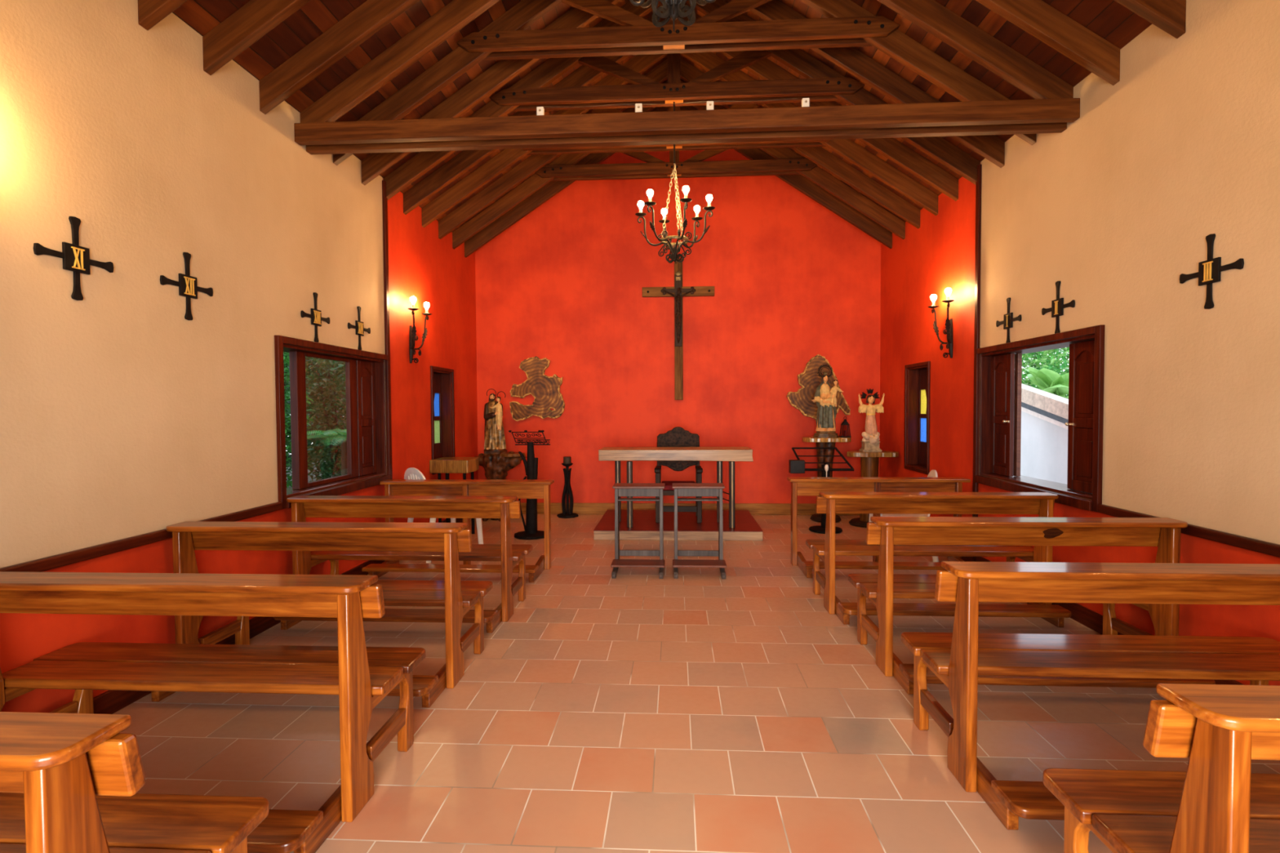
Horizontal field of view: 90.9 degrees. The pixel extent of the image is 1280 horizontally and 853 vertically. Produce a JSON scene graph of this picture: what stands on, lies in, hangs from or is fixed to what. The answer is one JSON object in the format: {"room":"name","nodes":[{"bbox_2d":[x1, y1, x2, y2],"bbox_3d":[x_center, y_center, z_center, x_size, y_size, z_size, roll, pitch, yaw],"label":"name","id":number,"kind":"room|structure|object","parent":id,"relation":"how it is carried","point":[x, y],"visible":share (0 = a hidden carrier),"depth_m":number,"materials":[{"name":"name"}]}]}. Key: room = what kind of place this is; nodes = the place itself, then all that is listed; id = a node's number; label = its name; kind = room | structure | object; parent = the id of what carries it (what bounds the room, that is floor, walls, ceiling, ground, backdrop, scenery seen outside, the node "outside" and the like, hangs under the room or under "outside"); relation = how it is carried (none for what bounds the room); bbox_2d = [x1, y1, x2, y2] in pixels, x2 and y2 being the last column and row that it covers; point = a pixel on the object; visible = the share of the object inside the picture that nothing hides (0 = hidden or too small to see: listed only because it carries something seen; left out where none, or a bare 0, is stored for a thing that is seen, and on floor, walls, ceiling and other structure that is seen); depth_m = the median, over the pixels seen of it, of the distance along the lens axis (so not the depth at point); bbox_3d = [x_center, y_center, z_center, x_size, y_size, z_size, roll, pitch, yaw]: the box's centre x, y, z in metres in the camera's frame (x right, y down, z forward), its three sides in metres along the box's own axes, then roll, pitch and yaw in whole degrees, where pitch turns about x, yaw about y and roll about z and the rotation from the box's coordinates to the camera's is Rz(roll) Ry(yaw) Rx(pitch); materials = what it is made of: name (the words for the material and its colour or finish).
{"room":"church","nodes":[
{"label":"church","id":0,"kind":"room"},
{"bbox_2d":[0,0,478,712],"bbox_3d":[-2.723,-0.411,3.798,0.260,3.822,10.700,0,2,3],"label":"wall","id":1,"kind":"structure","parent":0,"point":[123,415],"depth_m":3.44,"materials":[{"name":"beige paint"}]},
{"bbox_2d":[33,216,113,300],"bbox_3d":[-2.631,-0.785,2.944,0.020,0.388,0.388,0,2,3],"label":"wall cross","id":2,"kind":"object","parent":1,"relation":"attached to","point":[76,258],"visible":1,"depth_m":2.94,"materials":[{"name":"black metal"}]},
{"bbox_2d":[0,502,281,572],"bbox_3d":[-2.702,0.649,1.459,0.035,0.055,5.970,0,2,3],"label":"trim","id":3,"kind":"structure","parent":1,"relation":"attached to","point":[57,561],"depth_m":3.10,"materials":[{"name":"red wood"}]},
{"bbox_2d":[160,252,213,319],"bbox_3d":[-2.593,-0.805,3.620,0.020,0.388,0.388,0,2,3],"label":"wall cross","id":4,"kind":"object","parent":1,"relation":"attached to","point":[187,284],"visible":1,"depth_m":3.61,"materials":[{"name":"black metal"}]},
{"bbox_2d":[93,560,386,714],"bbox_3d":[-2.658,1.385,2.323,0.020,0.120,7.655,0,2,3],"label":"baseboard","id":5,"kind":"structure","parent":1,"relation":"attached to","point":[109,702],"depth_m":3.26,"materials":[{"name":"red wood"}]},
{"bbox_2d":[274,335,391,509],"bbox_3d":[-2.611,-0.053,5.271,0.305,1.225,1.681,0,2,3],"label":"window","id":6,"kind":"structure","parent":1,"relation":"in","point":[366,392],"depth_m":5.46,"materials":[{"name":"red wood"}]},
{"bbox_2d":[355,360,376,476],"bbox_3d":[-2.575,-0.080,5.912,0.035,1.062,0.336,0,2,3],"label":"shutter","id":7,"kind":"object","parent":6,"relation":"attached to","point":[366,371],"depth_m":5.90,"materials":[{"name":"red wood"}]},
{"bbox_2d":[382,180,392,479],"bbox_3d":[-2.449,-0.518,6.121,0.028,3.692,0.060,0,2,3],"label":"trim","id":8,"kind":"structure","parent":1,"relation":"attached to","point":[384,200],"depth_m":6.08,"materials":[{"name":"red paint"}]},
{"bbox_2d":[430,365,455,474],"bbox_3d":[-2.495,-0.081,7.593,0.277,1.250,0.720,0,2,3],"label":"window","id":9,"kind":"structure","parent":1,"relation":"in","point":[442,382],"depth_m":7.87,"materials":[{"name":"red wood"}]},
{"bbox_2d":[293,97,1079,154],"bbox_3d":[0.245,-2.179,4.596,5.590,0.150,0.215,0,2,3],"label":"tie beam","id":10,"kind":"structure","parent":1,"relation":"attached to","point":[1040,115],"depth_m":4.53,"materials":[{"name":"brown wood"}]},
{"bbox_2d":[285,454,335,487],"bbox_3d":[-8.979,1.436,10.067,12.930,0.120,25.000,0,2,3],"label":"ground","id":11,"kind":"structure","parent":0,"point":[309,479],"depth_m":15.50,"materials":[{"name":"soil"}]},
{"bbox_2d":[283,351,315,488],"bbox_3d":[-4.574,-0.136,7.868,0.952,3.109,0.952,0,2,3],"label":"shrub","id":12,"kind":"object","parent":11,"relation":"on","point":[286,357],"visible":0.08,"depth_m":7.93,"materials":[{"name":"green plant"}]},
{"bbox_2d":[284,356,346,481],"bbox_3d":[-5.296,-0.432,10.990,1.712,3.522,1.790,0,2,3],"label":"shrub","id":13,"kind":"object","parent":11,"relation":"on","point":[309,362],"visible":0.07,"depth_m":10.73,"materials":[{"name":"green plant"}]},
{"bbox_2d":[305,357,346,481],"bbox_3d":[-4.338,-0.023,9.093,1.065,2.807,1.103,0,2,8],"label":"tree","id":14,"kind":"object","parent":11,"relation":"on","point":[334,454],"visible":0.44,"depth_m":8.93,"materials":[{"name":"green plant"}]},
{"bbox_2d":[306,428,347,475],"bbox_3d":[-3.624,0.713,7.669,1.103,1.412,1.203,0,2,3],"label":"fern","id":15,"kind":"object","parent":11,"relation":"on","point":[329,433],"visible":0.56,"depth_m":7.59,"materials":[{"name":"green plant"}]},
{"bbox_2d":[172,0,1151,231],"bbox_3d":[0.181,-3.119,3.441,6.600,2.241,11.080,0,2,3],"label":"ceiling","id":16,"kind":"structure","parent":0,"point":[1111,20],"depth_m":4.64,"materials":[{"name":"brown wood"}]},
{"bbox_2d":[137,0,187,30],"bbox_3d":[-1.234,-3.138,3.219,2.800,2.048,0.062,0,2,3],"label":"beam","id":17,"kind":"structure","parent":16,"relation":"attached to","point":[150,12],"depth_m":3.30,"materials":[{"name":"brown wood"}]},
{"bbox_2d":[202,0,311,75],"bbox_3d":[-1.208,-3.151,3.673,2.800,2.048,0.062,0,2,3],"label":"beam","id":18,"kind":"structure","parent":16,"relation":"attached to","point":[254,20],"depth_m":3.74,"materials":[{"name":"brown wood"}]},
{"bbox_2d":[258,0,419,114],"bbox_3d":[-1.180,-3.167,4.182,2.800,2.048,0.062,0,2,3],"label":"beam","id":19,"kind":"structure","parent":16,"relation":"attached to","point":[370,17],"depth_m":4.23,"materials":[{"name":"brown wood"}]},
{"bbox_2d":[299,0,499,122],"bbox_3d":[-1.154,-3.181,4.646,2.800,2.048,0.062,0,2,3],"label":"beam","id":20,"kind":"structure","parent":16,"relation":"attached to","point":[456,14],"depth_m":4.67,"materials":[{"name":"brown wood"}]},
{"bbox_2d":[333,0,561,165],"bbox_3d":[-1.129,-3.195,5.095,2.800,2.048,0.062,0,2,3],"label":"beam","id":21,"kind":"structure","parent":16,"relation":"attached to","point":[524,13],"depth_m":5.10,"materials":[{"name":"brown wood"}]},
{"bbox_2d":[456,0,899,60],"bbox_3d":[0.267,-3.484,5.003,3.469,0.928,0.182,0,2,3],"label":"beam","id":22,"kind":"structure","parent":21,"relation":"attached to","point":[709,33],"depth_m":4.98,"materials":[{"name":"brown wood"}]},
{"bbox_2d":[360,0,621,185],"bbox_3d":[-1.102,-3.209,5.564,2.800,2.048,0.062,0,2,3],"label":"beam","id":23,"kind":"structure","parent":16,"relation":"attached to","point":[502,72],"depth_m":5.56,"materials":[{"name":"brown wood"}]},
{"bbox_2d":[383,0,661,199],"bbox_3d":[-1.078,-3.223,5.993,2.800,2.048,0.062,0,2,3],"label":"beam","id":24,"kind":"structure","parent":16,"relation":"attached to","point":[552,68],"depth_m":5.99,"materials":[{"name":"brown wood"}]},
{"bbox_2d":[403,11,665,214],"bbox_3d":[-1.054,-3.236,6.432,2.800,2.048,0.062,0,2,3],"label":"beam","id":25,"kind":"structure","parent":16,"relation":"attached to","point":[584,75],"depth_m":6.46,"materials":[{"name":"brown wood"}]},
{"bbox_2d":[421,53,667,227],"bbox_3d":[-1.027,-3.251,6.908,2.800,2.048,0.062,0,2,3],"label":"beam","id":26,"kind":"structure","parent":16,"relation":"attached to","point":[504,159],"depth_m":6.93,"materials":[{"name":"brown wood"}]},
{"bbox_2d":[520,103,831,155],"bbox_3d":[0.369,-3.490,6.817,3.469,0.928,0.182,0,2,3],"label":"beam","id":27,"kind":"structure","parent":26,"relation":"attached to","point":[815,143],"depth_m":6.83,"materials":[{"name":"brown wood"}]},
{"bbox_2d":[438,58,667,239],"bbox_3d":[-1.000,-3.266,7.398,2.800,2.048,0.062,0,2,3],"label":"beam","id":28,"kind":"structure","parent":16,"relation":"attached to","point":[659,73],"depth_m":7.42,"materials":[{"name":"brown wood"}]},
{"bbox_2d":[452,80,667,248],"bbox_3d":[-0.973,-3.280,7.869,2.800,2.048,0.062,0,2,3],"label":"beam","id":29,"kind":"structure","parent":16,"relation":"attached to","point":[533,184],"depth_m":7.89,"materials":[{"name":"brown wood"}]},
{"bbox_2d":[534,149,817,181],"bbox_3d":[0.423,-3.569,7.777,3.469,0.928,0.182,0,2,3],"label":"beam","id":30,"kind":"structure","parent":29,"relation":"attached to","point":[654,167],"depth_m":7.74,"materials":[{"name":"brown wood"}]},
{"bbox_2d":[464,106,668,257],"bbox_3d":[-0.948,-3.294,8.323,2.800,2.048,0.062,0,2,3],"label":"beam","id":31,"kind":"structure","parent":16,"relation":"attached to","point":[551,188],"depth_m":8.34,"materials":[{"name":"brown wood"}]},
{"bbox_2d":[489,49,864,111],"bbox_3d":[0.318,-3.511,5.901,3.469,0.928,0.182,0,2,3],"label":"beam","id":32,"kind":"structure","parent":16,"relation":"attached to","point":[643,90],"depth_m":5.87,"materials":[{"name":"brown wood"}]},
{"bbox_2d":[635,102,715,263],"bbox_3d":[0.325,-2.302,5.943,0.682,1.494,0.770,-1,2,-15],"label":"chandelier","id":33,"kind":"object","parent":32,"relation":"hanging from","point":[674,251],"visible":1,"depth_m":5.92,"materials":[{"name":"black metal"}]},
{"bbox_2d":[680,106,892,248],"bbox_3d":[1.843,-3.309,8.166,2.790,2.041,0.062,0,2,3],"label":"beam","id":34,"kind":"structure","parent":16,"relation":"attached to","point":[799,182],"depth_m":8.12,"materials":[{"name":"brown wood"}]},
{"bbox_2d":[680,80,905,239],"bbox_3d":[1.817,-3.295,7.712,2.790,2.041,0.062,0,2,3],"label":"beam","id":35,"kind":"structure","parent":16,"relation":"attached to","point":[817,175],"depth_m":7.66,"materials":[{"name":"brown wood"}]},
{"bbox_2d":[680,57,919,228],"bbox_3d":[1.791,-3.280,7.241,2.790,2.041,0.062,0,2,3],"label":"beam","id":36,"kind":"structure","parent":16,"relation":"attached to","point":[819,156],"depth_m":7.19,"materials":[{"name":"brown wood"}]},
{"bbox_2d":[680,52,938,215],"bbox_3d":[1.764,-3.265,6.751,2.790,2.041,0.062,0,2,3],"label":"beam","id":37,"kind":"structure","parent":16,"relation":"attached to","point":[850,150],"depth_m":6.70,"materials":[{"name":"brown wood"}]},
{"bbox_2d":[683,10,958,200],"bbox_3d":[1.737,-3.251,6.275,2.790,2.041,0.062,0,2,3],"label":"beam","id":38,"kind":"structure","parent":16,"relation":"attached to","point":[891,148],"depth_m":6.22,"materials":[{"name":"brown wood"}]},
{"bbox_2d":[685,0,980,184],"bbox_3d":[1.712,-3.237,5.836,2.790,2.041,0.062,0,2,3],"label":"beam","id":39,"kind":"structure","parent":16,"relation":"attached to","point":[800,61],"depth_m":5.80,"materials":[{"name":"brown wood"}]},
{"bbox_2d":[749,0,1004,168],"bbox_3d":[1.688,-3.224,5.407,2.790,2.041,0.062,0,2,3],"label":"beam","id":40,"kind":"structure","parent":16,"relation":"attached to","point":[850,59],"depth_m":5.37,"materials":[{"name":"brown wood"}]},
{"bbox_2d":[800,0,1036,145],"bbox_3d":[1.662,-3.210,4.938,2.790,2.041,0.062,0,2,3],"label":"beam","id":41,"kind":"structure","parent":16,"relation":"attached to","point":[897,45],"depth_m":4.89,"materials":[{"name":"brown wood"}]},
{"bbox_2d":[877,0,1073,99],"bbox_3d":[1.637,-3.196,4.489,2.790,2.041,0.062,0,2,3],"label":"beam","id":42,"kind":"structure","parent":16,"relation":"attached to","point":[931,15],"depth_m":4.43,"materials":[{"name":"brown wood"}]},
{"bbox_2d":[975,0,1119,85],"bbox_3d":[1.611,-3.182,4.025,2.790,2.041,0.062,0,2,3],"label":"beam","id":43,"kind":"structure","parent":16,"relation":"attached to","point":[1037,18],"depth_m":3.96,"materials":[{"name":"brown wood"}]},
{"bbox_2d":[1114,0,1186,38],"bbox_3d":[1.582,-3.166,3.516,2.790,2.041,0.062,0,2,3],"label":"beam","id":44,"kind":"structure","parent":16,"relation":"attached to","point":[1169,15],"depth_m":3.44,"materials":[{"name":"brown wood"}]},
{"bbox_3d":[0.111,-3.398,2.218,3.469,0.928,0.182,0,2,3],"label":"beam","id":45,"kind":"structure","parent":16,"relation":"attached to","visible":0},
{"bbox_2d":[630,0,715,31],"bbox_3d":[0.118,-2.201,2.261,0.682,1.469,0.770,-1,2,-27],"label":"chandelier","id":46,"kind":"object","parent":45,"relation":"hanging from","point":[671,10],"visible":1,"depth_m":2.28,"materials":[{"name":"black metal"}]},
{"bbox_2d":[475,149,880,503],"bbox_3d":[0.485,-1.508,8.835,5.630,5.673,0.220,0,2,3],"label":"wall","id":47,"kind":"structure","parent":0,"point":[794,282],"depth_m":8.72,"materials":[{"name":"red paint"}]},
{"bbox_2d":[509,356,564,421],"bbox_3d":[-1.442,-0.528,8.826,0.778,0.907,0.059,0,2,3],"label":"wood slice","id":48,"kind":"object","parent":47,"relation":"attached to","point":[545,390],"visible":1,"depth_m":8.80,"materials":[{"name":"brown wood"}]},
{"bbox_2d":[642,258,714,399],"bbox_3d":[0.529,-1.337,8.688,0.992,1.940,0.074,0,2,3],"label":"wall cross","id":49,"kind":"object","parent":47,"relation":"attached to","point":[700,291],"visible":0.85,"depth_m":8.67,"materials":[{"name":"brown wood"}]},
{"bbox_2d":[660,271,695,346],"bbox_3d":[0.524,-1.612,8.603,0.480,1.025,0.107,0,2,3],"label":"crucifix","id":50,"kind":"object","parent":49,"relation":"attached to","point":[677,290],"visible":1,"depth_m":8.62,"materials":[{"name":"black wood"}]},
{"bbox_2d":[520,502,860,515],"bbox_3d":[0.494,1.151,8.794,5.550,0.160,0.022,0,2,3],"label":"baseboard","id":51,"kind":"structure","parent":47,"relation":"attached to","point":[555,508],"depth_m":8.77,"materials":[{"name":"brown wood"}]},
{"bbox_2d":[786,354,850,422],"bbox_3d":[2.438,-0.507,8.609,0.859,0.956,0.059,0,2,3],"label":"wood slice","id":52,"kind":"object","parent":47,"relation":"attached to","point":[809,380],"visible":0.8,"depth_m":8.58,"materials":[{"name":"brown wood"}]},
{"bbox_2d":[112,514,1279,852],"bbox_3d":[0.198,1.453,3.506,6.110,0.120,11.130,0,2,3],"label":"floor","id":53,"kind":"structure","parent":0,"point":[636,711],"depth_m":2.93,"materials":[{"name":"tile"}]},
{"bbox_2d":[0,711,269,852],"bbox_3d":[-1.872,1.036,1.362,1.684,0.868,0.875,0,2,3],"label":"pew","id":54,"kind":"object","parent":53,"relation":"on","point":[70,783],"visible":1,"depth_m":1.28,"materials":[{"name":"brown wood"}]},
{"bbox_2d":[0,711,131,771],"bbox_3d":[-1.879,0.618,1.276,1.636,0.028,0.172,0,2,3],"label":"shelf","id":55,"kind":"object","parent":54,"relation":"attached to","point":[29,741],"depth_m":1.23,"materials":[{"name":"brown wood"}]},
{"bbox_2d":[0,571,426,852],"bbox_3d":[-1.811,1.002,2.450,1.684,0.868,0.875,0,2,3],"label":"pew","id":56,"kind":"object","parent":53,"relation":"on","point":[362,676],"visible":0.91,"depth_m":2.42,"materials":[{"name":"brown wood"}]},
{"bbox_2d":[0,571,377,594],"bbox_3d":[-1.818,0.585,2.364,1.636,0.028,0.172,0,2,3],"label":"shelf","id":57,"kind":"object","parent":56,"relation":"attached to","point":[9,580],"depth_m":2.31,"materials":[{"name":"brown wood"}]},
{"bbox_2d":[142,521,493,707],"bbox_3d":[-1.766,0.969,3.535,1.684,0.868,0.875,0,2,3],"label":"pew","id":58,"kind":"object","parent":53,"relation":"on","point":[458,597],"visible":0.63,"depth_m":3.48,"materials":[{"name":"brown wood"}]},
{"bbox_2d":[165,521,467,533],"bbox_3d":[-1.772,0.552,3.449,1.636,0.028,0.172,0,2,3],"label":"shelf","id":59,"kind":"object","parent":58,"relation":"attached to","point":[185,526],"depth_m":3.39,"materials":[{"name":"brown wood"}]},
{"bbox_2d":[273,495,533,632],"bbox_3d":[-1.697,0.937,4.580,1.684,0.868,0.875,0,2,3],"label":"pew","id":60,"kind":"object","parent":53,"relation":"on","point":[504,508],"visible":0.73,"depth_m":4.52,"materials":[{"name":"brown wood"}]},
{"bbox_2d":[286,495,517,502],"bbox_3d":[-1.703,0.519,4.494,1.636,0.028,0.172,0,2,3],"label":"shelf","id":61,"kind":"object","parent":60,"relation":"attached to","point":[298,499],"depth_m":4.44,"materials":[{"name":"brown wood"}]},
{"bbox_2d":[429,457,479,533],"bbox_3d":[-2.146,0.831,7.371,0.470,0.915,0.460,0,2,3],"label":"table","id":62,"kind":"object","parent":53,"relation":"on","point":[446,465],"visible":0.67,"depth_m":7.16,"materials":[{"name":"brown wood"}]},
{"bbox_2d":[361,479,554,582],"bbox_3d":[-1.643,0.925,5.714,1.640,0.823,0.590,0,2,3],"label":"pew","id":63,"kind":"object","parent":53,"relation":"on","point":[522,489],"visible":0.81,"depth_m":5.86,"materials":[{"name":"brown wood"}]},
{"bbox_2d":[379,479,554,484],"bbox_3d":[-1.634,0.522,5.912,1.640,0.030,0.170,0,2,3],"label":"shelf","id":64,"kind":"object","parent":63,"relation":"attached to","point":[389,482],"depth_m":5.84,"materials":[{"name":"brown wood"}]},
{"bbox_2d":[474,449,525,521],"bbox_3d":[-1.884,0.835,8.522,0.726,1.030,0.424,0,2,3],"label":"table","id":65,"kind":"object","parent":53,"relation":"on","point":[496,464],"visible":0.51,"depth_m":8.37,"materials":[{"name":"brown wood"}]},
{"bbox_2d":[483,388,506,451],"bbox_3d":[-1.953,-0.093,8.448,0.304,0.831,0.237,0,2,3],"label":"statue","id":66,"kind":"object","parent":65,"relation":"on","point":[494,433],"visible":1,"depth_m":8.39,"materials":[{"name":"brown wood"}]},
{"bbox_2d":[508,430,550,539],"bbox_3d":[-1.272,0.664,7.346,0.404,1.241,0.404,-2,2,-37],"label":"lectern","id":67,"kind":"object","parent":53,"relation":"on","point":[531,532],"visible":0.97,"depth_m":7.31,"materials":[{"name":"black metal"}]},
{"bbox_2d":[610,483,665,578],"bbox_3d":[-0.012,0.935,5.742,0.476,0.782,0.489,0,2,3],"label":"kneeler","id":68,"kind":"object","parent":53,"relation":"on","point":[620,489],"visible":1,"depth_m":5.78,"materials":[{"name":"grey wood"}]},
{"bbox_2d":[593,509,763,541],"bbox_3d":[0.464,1.206,7.811,1.904,0.109,1.455,0,2,3],"label":"platform","id":69,"kind":"object","parent":53,"relation":"on","point":[645,527],"visible":0.92,"depth_m":7.28,"materials":[{"name":"brown wood"}]},
{"bbox_2d":[598,446,753,528],"bbox_3d":[0.422,0.710,7.463,1.769,0.905,0.500,0,2,3],"label":"altar table","id":70,"kind":"object","parent":69,"relation":"on","point":[718,454],"visible":0.88,"depth_m":7.22,"materials":[{"name":"brown wood"}]},
{"bbox_2d":[654,426,702,523],"bbox_3d":[0.475,0.581,7.795,0.576,1.143,0.575,0,2,3],"label":"chair","id":71,"kind":"object","parent":69,"relation":"on","point":[677,437],"visible":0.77,"depth_m":7.98,"materials":[{"name":"wood"}]},
{"bbox_2d":[671,483,726,579],"bbox_3d":[0.533,0.933,5.721,0.476,0.782,0.489,0,2,3],"label":"kneeler","id":72,"kind":"object","parent":53,"relation":"on","point":[680,489],"visible":1,"depth_m":5.76,"materials":[{"name":"grey wood"}]},
{"bbox_2d":[788,447,853,533],"bbox_3d":[2.182,0.761,7.625,0.765,0.990,0.487,0,2,3],"label":"lectern","id":73,"kind":"object","parent":53,"relation":"on","point":[795,466],"visible":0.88,"depth_m":7.53,"materials":[{"name":"black metal"}]},
{"bbox_2d":[791,447,853,471],"bbox_3d":[2.224,0.396,7.687,0.684,0.264,0.336,0,2,3],"label":"tray","id":74,"kind":"object","parent":73,"relation":"on","point":[823,466],"depth_m":7.63,"materials":[{"name":"black metal"}]},
{"bbox_2d":[802,436,851,522],"bbox_3d":[2.430,0.687,8.277,0.594,1.096,0.472,0,2,3],"label":"pedestal","id":75,"kind":"object","parent":53,"relation":"on","point":[820,442],"visible":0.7,"depth_m":8.15,"materials":[{"name":"brown wood"}]},
{"bbox_2d":[811,364,843,437],"bbox_3d":[2.445,-0.339,8.201,0.398,0.961,0.248,0,2,21],"label":"statue","id":76,"kind":"object","parent":75,"relation":"on","point":[824,397],"visible":1,"depth_m":8.15,"materials":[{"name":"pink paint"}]},
{"bbox_2d":[847,450,898,528],"bbox_3d":[2.913,0.778,7.957,0.622,0.928,0.500,0,2,3],"label":"pedestal","id":77,"kind":"object","parent":53,"relation":"on","point":[869,461],"visible":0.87,"depth_m":7.86,"materials":[{"name":"brown wood"}]},
{"bbox_2d":[857,388,884,452],"bbox_3d":[2.895,-0.081,7.912,0.322,0.793,0.190,0,2,0],"label":"statue","id":78,"kind":"object","parent":77,"relation":"on","point":[870,441],"visible":1,"depth_m":7.86,"materials":[{"name":"beige ceramic"}]},
{"bbox_2d":[786,477,970,577],"bbox_3d":[2.216,0.903,5.720,1.640,0.823,0.590,0,2,3],"label":"pew","id":79,"kind":"object","parent":53,"relation":"on","point":[802,486],"visible":0.67,"depth_m":5.89,"materials":[{"name":"brown wood"}]},
{"bbox_2d":[786,477,970,482],"bbox_3d":[2.226,0.500,5.918,1.640,0.030,0.170,0,2,3],"label":"shelf","id":80,"kind":"object","parent":79,"relation":"attached to","point":[790,479],"depth_m":5.85,"materials":[{"name":"brown wood"}]},
{"bbox_2d":[805,492,1071,627],"bbox_3d":[2.143,0.914,4.620,1.684,0.868,0.875,0,2,3],"label":"pew","id":81,"kind":"object","parent":53,"relation":"on","point":[1042,504],"visible":0.85,"depth_m":4.56,"materials":[{"name":"brown wood"}]},
{"bbox_2d":[818,492,1058,499],"bbox_3d":[2.137,0.496,4.534,1.636,0.028,0.172,0,2,3],"label":"shelf","id":82,"kind":"object","parent":81,"relation":"attached to","point":[824,495],"depth_m":4.48,"materials":[{"name":"brown wood"}]},
{"bbox_2d":[848,516,1215,694],"bbox_3d":[2.137,0.946,3.568,1.684,0.868,0.875,0,2,3],"label":"pew","id":83,"kind":"object","parent":53,"relation":"on","point":[880,588],"visible":0.62,"depth_m":3.50,"materials":[{"name":"brown wood"}]},
{"bbox_2d":[870,516,1187,528],"bbox_3d":[2.131,0.528,3.482,1.636,0.028,0.172,0,2,3],"label":"shelf","id":84,"kind":"object","parent":83,"relation":"attached to","point":[883,522],"depth_m":3.43,"materials":[{"name":"brown wood"}]},
{"bbox_2d":[901,561,1279,830],"bbox_3d":[2.042,0.978,2.520,1.684,0.868,0.875,0,2,3],"label":"pew","id":85,"kind":"object","parent":53,"relation":"on","point":[957,658],"visible":0.89,"depth_m":2.51,"materials":[{"name":"brown wood"}]},
{"bbox_2d":[941,561,1279,582],"bbox_3d":[2.035,0.561,2.434,1.636,0.028,0.172,0,2,3],"label":"shelf","id":86,"kind":"object","parent":85,"relation":"attached to","point":[970,571],"depth_m":2.40,"materials":[{"name":"brown wood"}]},
{"bbox_2d":[1042,683,1279,852],"bbox_3d":[1.990,1.013,1.390,1.684,0.868,0.875,0,2,3],"label":"pew","id":87,"kind":"object","parent":53,"relation":"on","point":[1217,805],"visible":1,"depth_m":1.40,"materials":[{"name":"brown wood"}]},
{"bbox_2d":[1155,683,1279,733],"bbox_3d":[1.984,0.595,1.304,1.636,0.028,0.172,0,2,3],"label":"shelf","id":88,"kind":"object","parent":87,"relation":"attached to","point":[1233,708],"depth_m":1.34,"materials":[{"name":"brown wood"}]},
{"bbox_2d":[879,0,1279,685],"bbox_3d":[3.118,-0.434,3.469,0.260,3.822,10.700,0,2,3],"label":"wall","id":89,"kind":"structure","parent":0,"point":[1113,206],"depth_m":3.68,"materials":[{"name":"beige paint"}]},
{"bbox_2d":[903,360,930,475],"bbox_3d":[3.319,-0.104,7.266,0.277,1.250,0.720,0,2,3],"label":"window","id":90,"kind":"structure","parent":89,"relation":"in","point":[917,380],"depth_m":7.54,"materials":[{"name":"red wood"}]},
{"bbox_2d":[928,288,954,358],"bbox_3d":[3.068,-1.026,6.350,0.187,0.673,0.460,0,2,3],"label":"wall lamp","id":91,"kind":"object","parent":89,"relation":"attached to","point":[948,322],"visible":1,"depth_m":6.33,"materials":[{"name":"black metal"}]},
{"bbox_2d":[972,164,982,561],"bbox_3d":[3.105,-0.540,5.809,0.028,3.692,0.060,0,2,3],"label":"trim","id":92,"kind":"structure","parent":89,"relation":"attached to","point":[978,184],"depth_m":5.77,"materials":[{"name":"red paint"}]},
{"bbox_2d":[973,324,1105,511],"bbox_3d":[3.175,-0.076,4.946,0.305,1.225,1.681,0,2,3],"label":"window","id":93,"kind":"structure","parent":89,"relation":"in","point":[998,373],"depth_m":4.87,"materials":[{"name":"red wood"}]},
{"bbox_2d":[990,353,1014,476],"bbox_3d":[3.211,-0.103,5.587,0.035,1.062,0.336,0,2,3],"label":"shutter","id":94,"kind":"object","parent":93,"relation":"attached to","point":[1002,366],"depth_m":5.56,"materials":[{"name":"red wood"}]},
{"bbox_2d":[1066,339,1094,493],"bbox_3d":[3.147,-0.068,4.446,0.035,1.062,0.350,0,2,3],"label":"shutter","id":95,"kind":"object","parent":93,"relation":"attached to","point":[1082,353],"depth_m":4.48,"materials":[{"name":"red wood"}]},
{"bbox_2d":[975,556,1243,684],"bbox_3d":[2.903,1.363,2.011,0.020,0.120,7.655,0,2,3],"label":"baseboard","id":96,"kind":"structure","parent":89,"relation":"attached to","point":[1081,614],"depth_m":4.25,"materials":[{"name":"red wood"}]},
{"bbox_2d":[1097,504,1279,557],"bbox_3d":[2.844,0.627,1.147,0.035,0.055,5.970,0,2,3],"label":"trim","id":97,"kind":"structure","parent":89,"relation":"attached to","point":[1250,544],"depth_m":3.21,"materials":[{"name":"red wood"}]},
{"bbox_2d":[1179,233,1244,309],"bbox_3d":[2.965,-0.807,3.283,0.020,0.388,0.388,0,2,3],"label":"wall cross","id":98,"kind":"object","parent":89,"relation":"attached to","point":[1209,273],"visible":1,"depth_m":3.27,"materials":[{"name":"black metal"}]},
{"label":"outside","id":99,"kind":"structure","parent":0,"visible":0},
{"bbox_3d":[10.112,1.330,9.995,12.940,0.120,27.000,0,2,3],"label":"ground","id":100,"kind":"structure","parent":99,"visible":0},
{"bbox_2d":[1013,383,1068,484],"bbox_3d":[5.603,-0.371,9.194,0.440,3.380,13.000,0,2,3],"label":"exterior wall","id":101,"kind":"structure","parent":100,"relation":"on","point":[1044,415],"depth_m":8.51,"materials":[{"name":"white paint"}]},
{"bbox_2d":[1022,347,1069,398],"bbox_3d":[10.926,-1.380,18.295,2.807,4.790,2.871,-1,2,-19],"label":"tree","id":102,"kind":"object","parent":100,"relation":"on","point":[1037,357],"visible":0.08,"depth_m":17.56,"materials":[{"name":"green plant"}]},
{"bbox_2d":[1024,367,1068,396],"bbox_3d":[9.179,-0.061,13.622,1.642,2.458,1.376,-1,2,-17],"label":"banana plant","id":103,"kind":"object","parent":100,"relation":"on","point":[1049,380],"visible":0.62,"depth_m":13.46,"materials":[{"name":"green plant"}]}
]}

